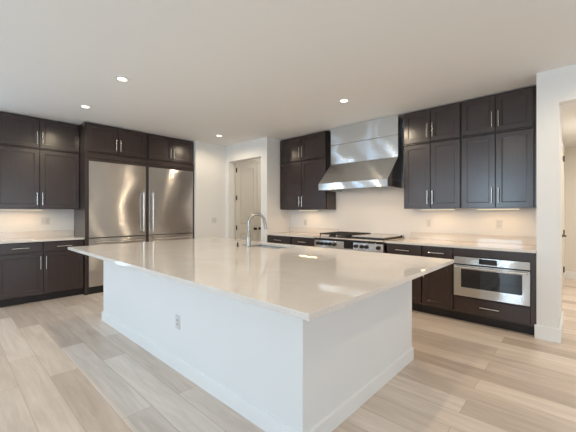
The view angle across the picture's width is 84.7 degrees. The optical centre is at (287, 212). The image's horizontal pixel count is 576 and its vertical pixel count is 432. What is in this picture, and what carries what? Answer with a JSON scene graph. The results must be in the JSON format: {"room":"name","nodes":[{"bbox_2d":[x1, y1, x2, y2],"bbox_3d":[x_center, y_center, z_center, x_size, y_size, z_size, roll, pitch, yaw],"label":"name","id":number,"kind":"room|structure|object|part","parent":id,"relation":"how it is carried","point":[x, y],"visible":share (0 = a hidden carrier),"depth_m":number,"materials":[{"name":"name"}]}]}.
{"room":"kitchen","nodes":[
{"label":"kitchen","id":0,"kind":"room"},
{"bbox_2d":[0,209,73,231],"bbox_3d":[-5.098,-0.074,3.965,0.128,2.760,7.937,0,0,43],"label":"wall","id":1,"kind":"structure","parent":0,"point":[60,219],"depth_m":5.04,"materials":[{"name":"white paint"}]},
{"bbox_2d":[0,112,78,152],"bbox_3d":[-3.887,-1.213,4.912,0.367,0.463,1.041,0,0,43],"label":"upper cabinet","id":2,"kind":"object","parent":1,"relation":"attached to","point":[15,129],"visible":0.98,"depth_m":4.80,"materials":[{"name":"brown wood"}]},
{"bbox_3d":[-3.961,-1.206,4.630,0.019,0.433,0.506,0,0,43],"label":"door","id":3,"kind":"part","parent":2,"relation":"part of","materials":[{"name":"brown wood"}]},
{"bbox_3d":[-3.612,-1.206,5.009,0.019,0.433,0.506,0,0,43],"label":"door","id":4,"kind":"part","parent":2,"relation":"part of","materials":[{"name":"brown wood"}]},
{"bbox_2d":[0,144,79,208],"bbox_3d":[-3.887,-0.520,4.912,0.367,0.922,1.041,0,0,43],"label":"upper cabinet","id":5,"kind":"object","parent":1,"relation":"attached to","point":[30,177],"visible":1,"depth_m":4.80,"materials":[{"name":"brown wood"}]},
{"bbox_3d":[-3.961,-0.513,4.630,0.019,0.892,0.506,0,0,43],"label":"door","id":6,"kind":"part","parent":5,"relation":"part of","materials":[{"name":"brown wood"}]},
{"bbox_2d":[0,209,43,209],"bbox_3d":[-4.001,-0.050,4.765,0.056,0.018,0.500,0,0,43],"label":"light","id":7,"kind":"object","parent":5,"relation":"attached to","point":[0,209],"visible":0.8,"depth_m":4.74,"materials":[{"name":"white plastic"}]},
{"bbox_3d":[-3.612,-0.513,5.009,0.019,0.892,0.506,0,0,43],"label":"door","id":8,"kind":"part","parent":5,"relation":"part of","materials":[{"name":"brown wood"}]},
{"bbox_2d":[41,218,49,224],"bbox_3d":[-3.937,0.136,5.126,0.009,0.115,0.116,0,0,43],"label":"wall outlet","id":9,"kind":"object","parent":1,"relation":"attached to","point":[44,221],"visible":1,"depth_m":5.13,"materials":[{"name":"white plastic"}]},
{"bbox_2d":[79,122,146,163],"bbox_3d":[-3.093,-1.163,5.554,0.657,0.562,0.975,0,0,43],"label":"upper cabinet","id":10,"kind":"object","parent":1,"relation":"attached to","point":[96,141],"visible":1,"depth_m":5.29,"materials":[{"name":"brown wood"}]},
{"bbox_3d":[-3.041,-1.203,5.193,0.019,0.438,0.453,0,0,43],"label":"door","id":11,"kind":"part","parent":10,"relation":"part of","materials":[{"name":"brown wood"}]},
{"bbox_3d":[-2.888,-0.919,5.366,0.032,0.074,0.975,0,0,43],"label":"rail","id":12,"kind":"part","parent":10,"relation":"part of","materials":[{"name":"brown wood"}]},
{"bbox_3d":[-2.729,-1.203,5.533,0.019,0.438,0.453,0,0,43],"label":"door","id":13,"kind":"part","parent":10,"relation":"part of","materials":[{"name":"brown wood"}]},
{"bbox_2d":[193,141,260,238],"bbox_3d":[-1.037,-0.074,7.811,0.900,2.760,3.223,0,0,43],"label":"wall","id":14,"kind":"structure","parent":0,"point":[213,171],"depth_m":6.68,"materials":[{"name":"white paint"}]},
{"bbox_2d":[146,133,193,168],"bbox_3d":[-2.439,-1.163,6.264,0.657,0.562,0.951,0,0,43],"label":"upper cabinet","id":15,"kind":"object","parent":14,"relation":"attached to","point":[160,150],"visible":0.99,"depth_m":6.03,"materials":[{"name":"brown wood"}]},
{"bbox_3d":[-2.384,-1.203,5.908,0.019,0.438,0.441,0,0,43],"label":"door","id":16,"kind":"part","parent":15,"relation":"part of","materials":[{"name":"brown wood"}]},
{"bbox_3d":[-2.235,-0.919,6.076,0.032,0.074,0.951,0,0,43],"label":"rail","id":17,"kind":"part","parent":15,"relation":"part of","materials":[{"name":"brown wood"}]},
{"bbox_3d":[-2.080,-1.203,6.239,0.019,0.438,0.441,0,0,43],"label":"door","id":18,"kind":"part","parent":15,"relation":"part of","materials":[{"name":"brown wood"}]},
{"bbox_2d":[235,161,256,240],"bbox_3d":[-0.925,0.072,7.188,0.100,2.455,0.619,0,0,43],"label":"door","id":19,"kind":"structure","parent":14,"relation":"in","point":[245,172],"depth_m":7.18,"materials":[{"name":"beige paint"}]},
{"bbox_2d":[233,160,260,238],"bbox_3d":[-0.733,0.038,7.462,0.020,2.535,1.365,0,0,43],"label":"trim","id":20,"kind":"structure","parent":14,"relation":"attached to","point":[251,161],"depth_m":6.97,"materials":[{"name":"beige paint"}]},
{"bbox_2d":[257,164,260,241],"bbox_3d":[-0.503,0.072,7.647,0.100,2.455,0.609,0,0,43],"label":"door","id":21,"kind":"structure","parent":14,"relation":"in","point":[258,165],"depth_m":7.47,"materials":[{"name":"beige paint"}]},
{"bbox_2d":[229,137,289,241],"bbox_3d":[-0.008,-0.074,7.371,1.210,2.760,2.478,0,0,43],"label":"wall","id":22,"kind":"structure","parent":0,"point":[267,149],"depth_m":6.20,"materials":[{"name":"white paint"}]},
{"bbox_2d":[0,0,575,145],"bbox_3d":[-0.608,-1.514,0.817,11.200,0.120,9.580,0,0,43],"label":"ceiling","id":23,"kind":"structure","parent":0,"point":[241,71],"depth_m":2.97,"materials":[{"name":"white paint"}]},
{"bbox_2d":[78,104,92,108],"bbox_3d":[-2.772,-1.451,4.328,0.180,0.006,0.180,0,0,43],"label":"recessed light","id":24,"kind":"object","parent":23,"relation":"in","point":[79,105],"visible":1,"depth_m":4.31,"materials":[{"name":"white paint"}]},
{"bbox_2d":[113,75,130,82],"bbox_3d":[-1.800,-1.451,3.435,0.180,0.006,0.180,0,0,43],"label":"recessed light","id":25,"kind":"object","parent":23,"relation":"in","point":[119,78],"visible":1,"depth_m":3.42,"materials":[{"name":"white paint"}]},
{"bbox_2d":[337,98,350,102],"bbox_3d":[0.727,-1.451,4.100,0.180,0.006,0.180,0,0,43],"label":"recessed light","id":26,"kind":"object","parent":23,"relation":"in","point":[343,100],"visible":1,"depth_m":4.08,"materials":[{"name":"white paint"}]},
{"bbox_2d":[0,278,575,431],"bbox_3d":[0.617,1.366,2.149,11.200,0.120,13.200,0,0,43],"label":"floor","id":27,"kind":"structure","parent":0,"point":[63,368],"depth_m":2.43,"materials":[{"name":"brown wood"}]},
{"bbox_2d":[0,239,83,307],"bbox_3d":[-3.789,0.863,4.822,0.607,0.885,1.041,0,0,43],"label":"base cabinet","id":28,"kind":"object","parent":27,"relation":"on","point":[30,272],"visible":0.99,"depth_m":4.61,"materials":[{"name":"brown wood"}]},
{"bbox_3d":[-3.775,0.502,4.458,0.019,0.137,0.508,0,0,43],"label":"drawer","id":29,"kind":"part","parent":28,"relation":"part of","materials":[{"name":"brown wood"}]},
{"bbox_3d":[-3.775,0.882,4.458,0.019,0.597,0.508,0,0,43],"label":"door","id":30,"kind":"part","parent":28,"relation":"part of","materials":[{"name":"brown wood"}]},
{"bbox_2d":[0,230,84,243],"bbox_3d":[-3.806,0.356,4.820,0.614,0.130,1.066,0,0,43],"label":"countertop","id":31,"kind":"structure","parent":28,"relation":"on","point":[54,235],"depth_m":4.90,"materials":[{"name":"stone"}]},
{"bbox_3d":[-3.425,0.502,4.839,0.019,0.137,0.508,0,0,43],"label":"drawer","id":32,"kind":"part","parent":28,"relation":"part of","materials":[{"name":"brown wood"}]},
{"bbox_3d":[-3.425,0.882,4.839,0.019,0.597,0.508,0,0,43],"label":"door","id":33,"kind":"part","parent":28,"relation":"part of","materials":[{"name":"brown wood"}]},
{"bbox_2d":[74,157,87,294],"bbox_3d":[-3.423,0.212,5.228,0.627,2.187,0.048,0,0,43],"label":"end panel","id":34,"kind":"object","parent":27,"relation":"on","point":[81,214],"visible":0.56,"depth_m":5.05,"materials":[{"name":"brown wood"}]},
{"bbox_2d":[88,158,145,294],"bbox_3d":[-3.070,0.214,5.549,0.700,2.183,0.897,0,0,43],"label":"refrigerator","id":35,"kind":"object","parent":27,"relation":"on","point":[116,189],"visible":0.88,"depth_m":5.28,"materials":[{"name":"silver metal"}]},
{"bbox_3d":[-2.882,0.800,5.376,0.048,0.775,0.897,0,0,43],"label":"freezer drawer","id":36,"kind":"part","parent":35,"relation":"part of","materials":[{"name":"silver metal"}]},
{"bbox_3d":[-2.882,-0.215,5.376,0.048,1.232,0.897,0,0,43],"label":"door","id":37,"kind":"part","parent":35,"relation":"part of","materials":[{"name":"silver metal"}]},
{"bbox_3d":[-2.838,0.476,5.336,0.070,0.021,0.737,0,0,43],"label":"handle","id":38,"kind":"part","parent":35,"relation":"part of","materials":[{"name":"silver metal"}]},
{"bbox_3d":[-2.572,-0.014,5.626,0.070,0.690,0.022,0,0,43],"label":"handle","id":39,"kind":"part","parent":35,"relation":"part of","materials":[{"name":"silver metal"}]},
{"bbox_2d":[144,164,147,241],"bbox_3d":[-2.778,0.212,5.929,0.627,2.187,0.051,0,0,43],"label":"end panel","id":40,"kind":"object","parent":27,"relation":"on","point":[146,165],"visible":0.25,"depth_m":5.71,"materials":[{"name":"brown wood"}]},
{"bbox_2d":[148,164,192,241],"bbox_3d":[-2.427,0.214,6.249,0.700,2.183,0.889,0,0,43],"label":"refrigerator","id":41,"kind":"object","parent":27,"relation":"on","point":[170,189],"visible":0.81,"depth_m":6.02,"materials":[{"name":"silver metal"}]},
{"bbox_3d":[-2.459,-0.014,5.749,0.070,0.690,0.022,0,0,43],"label":"handle","id":42,"kind":"part","parent":41,"relation":"part of","materials":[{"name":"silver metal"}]},
{"bbox_3d":[-2.239,0.800,6.075,0.048,0.775,0.889,0,0,43],"label":"freezer drawer","id":43,"kind":"part","parent":41,"relation":"part of","materials":[{"name":"silver metal"}]},
{"bbox_3d":[-2.195,0.476,6.035,0.070,0.021,0.729,0,0,43],"label":"handle","id":44,"kind":"part","parent":41,"relation":"part of","materials":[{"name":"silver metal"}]},
{"bbox_2d":[193,169,193,238],"bbox_3d":[-2.144,0.212,6.618,0.627,2.187,0.031,0,0,43],"label":"end panel","id":45,"kind":"object","parent":27,"relation":"on","point":[193,169],"visible":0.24,"depth_m":6.41,"materials":[{"name":"brown wood"}]},
{"bbox_2d":[102,245,413,431],"bbox_3d":[-0.573,0.863,3.336,3.192,0.885,1.540,0,0,43],"label":"kitchen island","id":46,"kind":"object","parent":27,"relation":"on","point":[280,372],"visible":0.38,"depth_m":2.16,"materials":[{"name":"white paint"}]},
{"bbox_2d":[175,314,179,329],"bbox_3d":[-0.915,0.906,2.618,0.070,0.115,0.009,0,0,43],"label":"wall outlet","id":47,"kind":"object","parent":46,"relation":"attached to","point":[177,317],"visible":1,"depth_m":2.61,"materials":[{"name":"white plastic"}]},
{"bbox_3d":[-0.573,1.252,3.336,3.192,0.107,1.540,0,0,43],"label":"baseboard","id":48,"kind":"part","parent":46,"relation":"part of","materials":[{"name":"white paint"}]},
{"bbox_2d":[68,237,453,320],"bbox_3d":[-0.560,0.406,3.127,3.523,0.030,1.937,0,0,43],"label":"island countertop","id":49,"kind":"structure","parent":46,"relation":"on","point":[308,283],"depth_m":2.26,"materials":[{"name":"stone"}]},
{"bbox_2d":[239,213,266,246],"bbox_3d":[-0.399,0.196,3.639,0.328,0.390,0.101,0,0,-6],"label":"faucet","id":50,"kind":"object","parent":49,"relation":"on","point":[248,239],"visible":1,"depth_m":3.60,"materials":[{"name":"silver metal"}]},
{"bbox_3d":[-0.359,0.128,3.647,0.223,0.255,0.032,0,0,-21],"label":"gooseneck spout","id":51,"kind":"part","parent":50,"relation":"part of","materials":[{"name":"silver metal"}]},
{"bbox_2d":[252,245,282,248],"bbox_3d":[-0.243,0.522,3.762,0.658,0.200,0.378,0,0,43],"label":"sink","id":52,"kind":"object","parent":49,"relation":"in","point":[261,246],"visible":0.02,"depth_m":3.85,"materials":[{"name":"silver metal"}]},
{"bbox_2d":[268,235,291,244],"bbox_3d":[0.038,0.863,6.070,0.616,0.885,0.698,0,0,43],"label":"base cabinet","id":53,"kind":"object","parent":27,"relation":"on","point":[271,238],"visible":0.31,"depth_m":5.81,"materials":[{"name":"brown wood"}]},
{"bbox_2d":[266,227,337,237],"bbox_3d":[0.248,0.356,5.883,1.181,0.130,0.692,0,0,43],"label":"countertop","id":54,"kind":"structure","parent":53,"relation":"on","point":[305,232],"depth_m":5.97,"materials":[{"name":"stone"}]},
{"bbox_2d":[292,237,314,246],"bbox_3d":[0.472,0.863,5.672,0.558,0.885,0.698,0,0,43],"label":"base cabinet","id":55,"kind":"object","parent":27,"relation":"on","point":[302,241],"visible":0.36,"depth_m":5.44,"materials":[{"name":"brown wood"}]},
{"bbox_2d":[314,231,403,252],"bbox_3d":[1.096,0.819,5.036,1.203,0.974,0.785,0,0,43],"label":"range","id":56,"kind":"object","parent":27,"relation":"on","point":[358,241],"visible":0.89,"depth_m":4.79,"materials":[{"name":"silver metal"}]},
{"bbox_3d":[0.894,0.498,4.816,1.203,0.115,0.044,0,0,43],"label":"control panel","id":57,"kind":"part","parent":56,"relation":"part of","materials":[{"name":"silver metal"}]},
{"bbox_3d":[1.355,0.372,4.831,0.493,0.022,0.597,0,0,43],"label":"griddle frame","id":58,"kind":"part","parent":56,"relation":"part of","materials":[{"name":"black metal"}]},
{"bbox_2d":[387,243,423,311],"bbox_3d":[1.759,0.863,4.489,0.484,0.885,0.698,0,0,43],"label":"base cabinet","id":59,"kind":"object","parent":27,"relation":"on","point":[401,249],"visible":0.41,"depth_m":4.17,"materials":[{"name":"brown wood"}]},
{"bbox_3d":[1.554,0.502,4.266,0.468,0.137,0.019,0,0,43],"label":"drawer","id":60,"kind":"part","parent":59,"relation":"part of","materials":[{"name":"brown wood"}]},
{"bbox_3d":[1.554,0.882,4.266,0.468,0.597,0.019,0,0,43],"label":"door","id":61,"kind":"part","parent":59,"relation":"part of","materials":[{"name":"brown wood"}]},
{"bbox_2d":[422,246,454,318],"bbox_3d":[2.077,0.863,4.196,0.376,0.885,0.698,0,0,43],"label":"base cabinet","id":62,"kind":"object","parent":27,"relation":"on","point":[437,285],"visible":0.61,"depth_m":3.96,"materials":[{"name":"brown wood"}]},
{"bbox_3d":[1.872,0.502,3.974,0.360,0.137,0.019,0,0,43],"label":"drawer","id":63,"kind":"part","parent":62,"relation":"part of","materials":[{"name":"brown wood"}]},
{"bbox_3d":[1.872,0.882,3.974,0.360,0.597,0.019,0,0,43],"label":"door","id":64,"kind":"part","parent":62,"relation":"part of","materials":[{"name":"brown wood"}]},
{"bbox_2d":[453,248,535,334],"bbox_3d":[2.510,0.863,3.799,0.795,0.885,0.698,0,0,43],"label":"base cabinet","id":65,"kind":"object","parent":27,"relation":"on","point":[513,317],"visible":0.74,"depth_m":3.54,"materials":[{"name":"brown wood"}]},
{"bbox_2d":[385,232,535,252],"bbox_3d":[2.193,0.356,4.096,1.665,0.130,0.692,0,0,43],"label":"countertop","id":66,"kind":"structure","parent":65,"relation":"on","point":[525,244],"depth_m":4.06,"materials":[{"name":"stone"}]},
{"bbox_2d":[454,256,529,306],"bbox_3d":[2.261,0.754,3.555,0.732,0.462,0.094,0,0,43],"label":"oven","id":67,"kind":"object","parent":65,"relation":"in","point":[505,281],"visible":1,"depth_m":3.54,"materials":[{"name":"silver metal"}]},
{"bbox_3d":[2.248,0.640,3.542,0.690,0.022,0.058,0,0,43],"label":"handle","id":68,"kind":"part","parent":67,"relation":"part of","materials":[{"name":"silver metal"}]},
{"bbox_3d":[2.279,0.565,3.576,0.732,0.084,0.014,0,0,43],"label":"control panel","id":69,"kind":"part","parent":67,"relation":"part of","materials":[{"name":"silver metal"}]},
{"bbox_3d":[2.289,1.093,3.590,0.737,0.175,0.019,0,0,43],"label":"drawer","id":70,"kind":"part","parent":65,"relation":"part of","materials":[{"name":"brown wood"}]},
{"bbox_2d":[290,187,535,237],"bbox_3d":[1.590,-0.074,5.212,4.066,2.760,0.134,0,0,43],"label":"wall","id":71,"kind":"structure","parent":0,"point":[371,210],"depth_m":5.00,"materials":[{"name":"white paint"}]},
{"bbox_2d":[280,131,330,162],"bbox_3d":[0.343,-1.213,6.025,1.125,0.463,0.353,0,0,43],"label":"upper cabinet","id":72,"kind":"object","parent":71,"relation":"attached to","point":[316,145],"visible":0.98,"depth_m":5.85,"materials":[{"name":"brown wood"}]},
{"bbox_3d":[0.050,-1.206,6.118,0.548,0.433,0.019,0,0,43],"label":"door","id":73,"kind":"part","parent":72,"relation":"part of","materials":[{"name":"brown wood"}]},
{"bbox_3d":[0.460,-1.206,5.741,0.548,0.433,0.019,0,0,43],"label":"door","id":74,"kind":"part","parent":72,"relation":"part of","materials":[{"name":"brown wood"}]},
{"bbox_2d":[280,157,335,209],"bbox_3d":[0.343,-0.520,6.025,1.125,0.922,0.353,0,0,43],"label":"upper cabinet","id":75,"kind":"object","parent":71,"relation":"attached to","point":[300,180],"visible":0.98,"depth_m":5.87,"materials":[{"name":"brown wood"}]},
{"bbox_3d":[0.050,-0.513,6.118,0.548,0.892,0.019,0,0,43],"label":"door","id":76,"kind":"part","parent":75,"relation":"part of","materials":[{"name":"brown wood"}]},
{"bbox_3d":[0.460,-0.513,5.741,0.548,0.892,0.019,0,0,43],"label":"door","id":77,"kind":"part","parent":75,"relation":"part of","materials":[{"name":"brown wood"}]},
{"bbox_2d":[319,114,403,191],"bbox_3d":[1.171,-0.909,5.040,1.194,1.080,0.682,0,0,43],"label":"range hood","id":78,"kind":"object","parent":71,"relation":"attached to","point":[366,154],"visible":0.91,"depth_m":4.88,"materials":[{"name":"silver metal"}]},
{"bbox_2d":[426,219,430,226],"bbox_3d":[2.079,0.146,4.665,0.070,0.115,0.009,0,0,43],"label":"wall outlet","id":79,"kind":"object","parent":71,"relation":"attached to","point":[428,221],"visible":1,"depth_m":4.67,"materials":[{"name":"white plastic"}]},
{"bbox_2d":[404,102,460,144],"bbox_3d":[2.052,-1.213,4.454,0.757,0.463,0.353,0,0,43],"label":"upper cabinet","id":80,"kind":"object","parent":71,"relation":"attached to","point":[442,122],"visible":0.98,"depth_m":4.32,"materials":[{"name":"brown wood"}]},
{"bbox_3d":[1.827,-1.206,4.484,0.364,0.433,0.019,0,0,43],"label":"door","id":81,"kind":"part","parent":80,"relation":"part of","materials":[{"name":"brown wood"}]},
{"bbox_3d":[2.101,-1.206,4.232,0.364,0.433,0.019,0,0,43],"label":"door","id":82,"kind":"part","parent":80,"relation":"part of","materials":[{"name":"brown wood"}]},
{"bbox_2d":[403,137,462,208],"bbox_3d":[2.052,-0.520,4.454,0.757,0.922,0.353,0,0,43],"label":"upper cabinet","id":83,"kind":"object","parent":71,"relation":"attached to","point":[432,169],"visible":0.98,"depth_m":4.32,"materials":[{"name":"brown wood"}]},
{"bbox_3d":[1.827,-0.513,4.484,0.364,0.892,0.019,0,0,43],"label":"door","id":84,"kind":"part","parent":83,"relation":"part of","materials":[{"name":"brown wood"}]},
{"bbox_2d":[420,208,455,209],"bbox_3d":[2.070,-0.050,4.383,0.450,0.018,0.056,0,0,43],"label":"light","id":85,"kind":"object","parent":83,"relation":"attached to","point":[441,208],"visible":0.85,"depth_m":4.30,"materials":[{"name":"white plastic"}]},
{"bbox_3d":[2.101,-0.513,4.232,0.364,0.892,0.019,0,0,43],"label":"door","id":86,"kind":"part","parent":83,"relation":"part of","materials":[{"name":"brown wood"}]},
{"bbox_2d":[461,126,534,207],"bbox_3d":[2.611,-0.520,3.940,0.757,0.922,0.353,0,0,43],"label":"upper cabinet","id":87,"kind":"object","parent":71,"relation":"attached to","point":[498,168],"visible":0.98,"depth_m":3.81,"materials":[{"name":"brown wood"}]},
{"bbox_3d":[2.385,-0.513,3.970,0.364,0.892,0.019,0,0,43],"label":"door","id":88,"kind":"part","parent":87,"relation":"part of","materials":[{"name":"brown wood"}]},
{"bbox_2d":[476,208,519,209],"bbox_3d":[2.589,-0.050,3.906,0.450,0.018,0.056,0,0,43],"label":"light","id":89,"kind":"object","parent":87,"relation":"attached to","point":[476,208],"visible":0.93,"depth_m":3.92,"materials":[{"name":"white plastic"}]},
{"bbox_3d":[2.660,-0.513,3.718,0.364,0.892,0.019,0,0,43],"label":"door","id":90,"kind":"part","parent":87,"relation":"part of","materials":[{"name":"brown wood"}]},
{"bbox_2d":[535,85,535,207],"bbox_3d":[2.921,-0.752,3.687,0.040,1.385,0.309,0,0,43],"label":"strip","id":91,"kind":"object","parent":87,"relation":"attached to","point":[535,85],"visible":0.14,"depth_m":3.58,"materials":[{"name":"brown wood"}]},
{"bbox_2d":[461,86,534,136],"bbox_3d":[2.611,-1.213,3.940,0.757,0.463,0.353,0,0,43],"label":"upper cabinet","id":92,"kind":"object","parent":71,"relation":"attached to","point":[515,109],"visible":0.99,"depth_m":3.81,"materials":[{"name":"brown wood"}]},
{"bbox_3d":[2.385,-1.206,3.970,0.364,0.433,0.019,0,0,43],"label":"door","id":93,"kind":"part","parent":92,"relation":"part of","materials":[{"name":"brown wood"}]},
{"bbox_3d":[2.660,-1.206,3.718,0.364,0.433,0.019,0,0,43],"label":"door","id":94,"kind":"part","parent":92,"relation":"part of","materials":[{"name":"brown wood"}]},
{"bbox_2d":[496,220,501,228],"bbox_3d":[2.720,0.145,4.076,0.070,0.115,0.009,0,0,43],"label":"wall outlet","id":95,"kind":"object","parent":71,"relation":"attached to","point":[498,222],"visible":1,"depth_m":4.07,"materials":[{"name":"white plastic"}]},
{"bbox_2d":[536,64,575,328],"bbox_3d":[4.638,-0.074,1.959,4.824,2.760,0.798,0,0,43],"label":"wall","id":96,"kind":"structure","parent":0,"point":[555,88],"depth_m":3.23,"materials":[{"name":"white paint"}]},
{"bbox_2d":[534,271,575,342],"bbox_3d":[4.569,1.236,4.334,1.540,0.140,4.234,0,0,43],"label":"baseboard","id":97,"kind":"structure","parent":96,"relation":"attached to","point":[551,334],"depth_m":3.25,"materials":[{"name":"white paint"}]},
{"bbox_2d":[562,102,575,147],"bbox_3d":[4.665,-1.354,4.343,1.410,0.120,4.090,0,0,43],"label":"ceiling","id":98,"kind":"structure","parent":0,"point":[568,110],"depth_m":4.69,"materials":[{"name":"white paint"}]},
{"bbox_2d":[564,147,575,271],"bbox_3d":[6.083,-0.074,5.886,1.410,2.760,0.100,0,0,43],"label":"wall","id":99,"kind":"structure","parent":0,"point":[569,153],"depth_m":6.26,"materials":[{"name":"beige paint"}]},
{"bbox_3d":[4.365,-0.074,5.143,0.114,2.760,3.520,0,0,43],"label":"wall","id":100,"kind":"structure","parent":0,"visible":0},
{"bbox_2d":[562,143,563,286],"bbox_3d":[4.589,0.081,5.290,0.016,2.450,0.960,0,0,43],"label":"trim","id":101,"kind":"structure","parent":100,"relation":"attached to","point":[562,143],"depth_m":5.59,"materials":[{"name":"white paint"}]},
{"bbox_2d":[562,150,566,289],"bbox_3d":[4.601,0.120,5.281,0.086,2.360,0.804,0,0,43],"label":"door","id":102,"kind":"structure","parent":100,"relation":"in","point":[563,157],"depth_m":5.39,"materials":[{"name":"beige paint"}]}
]}

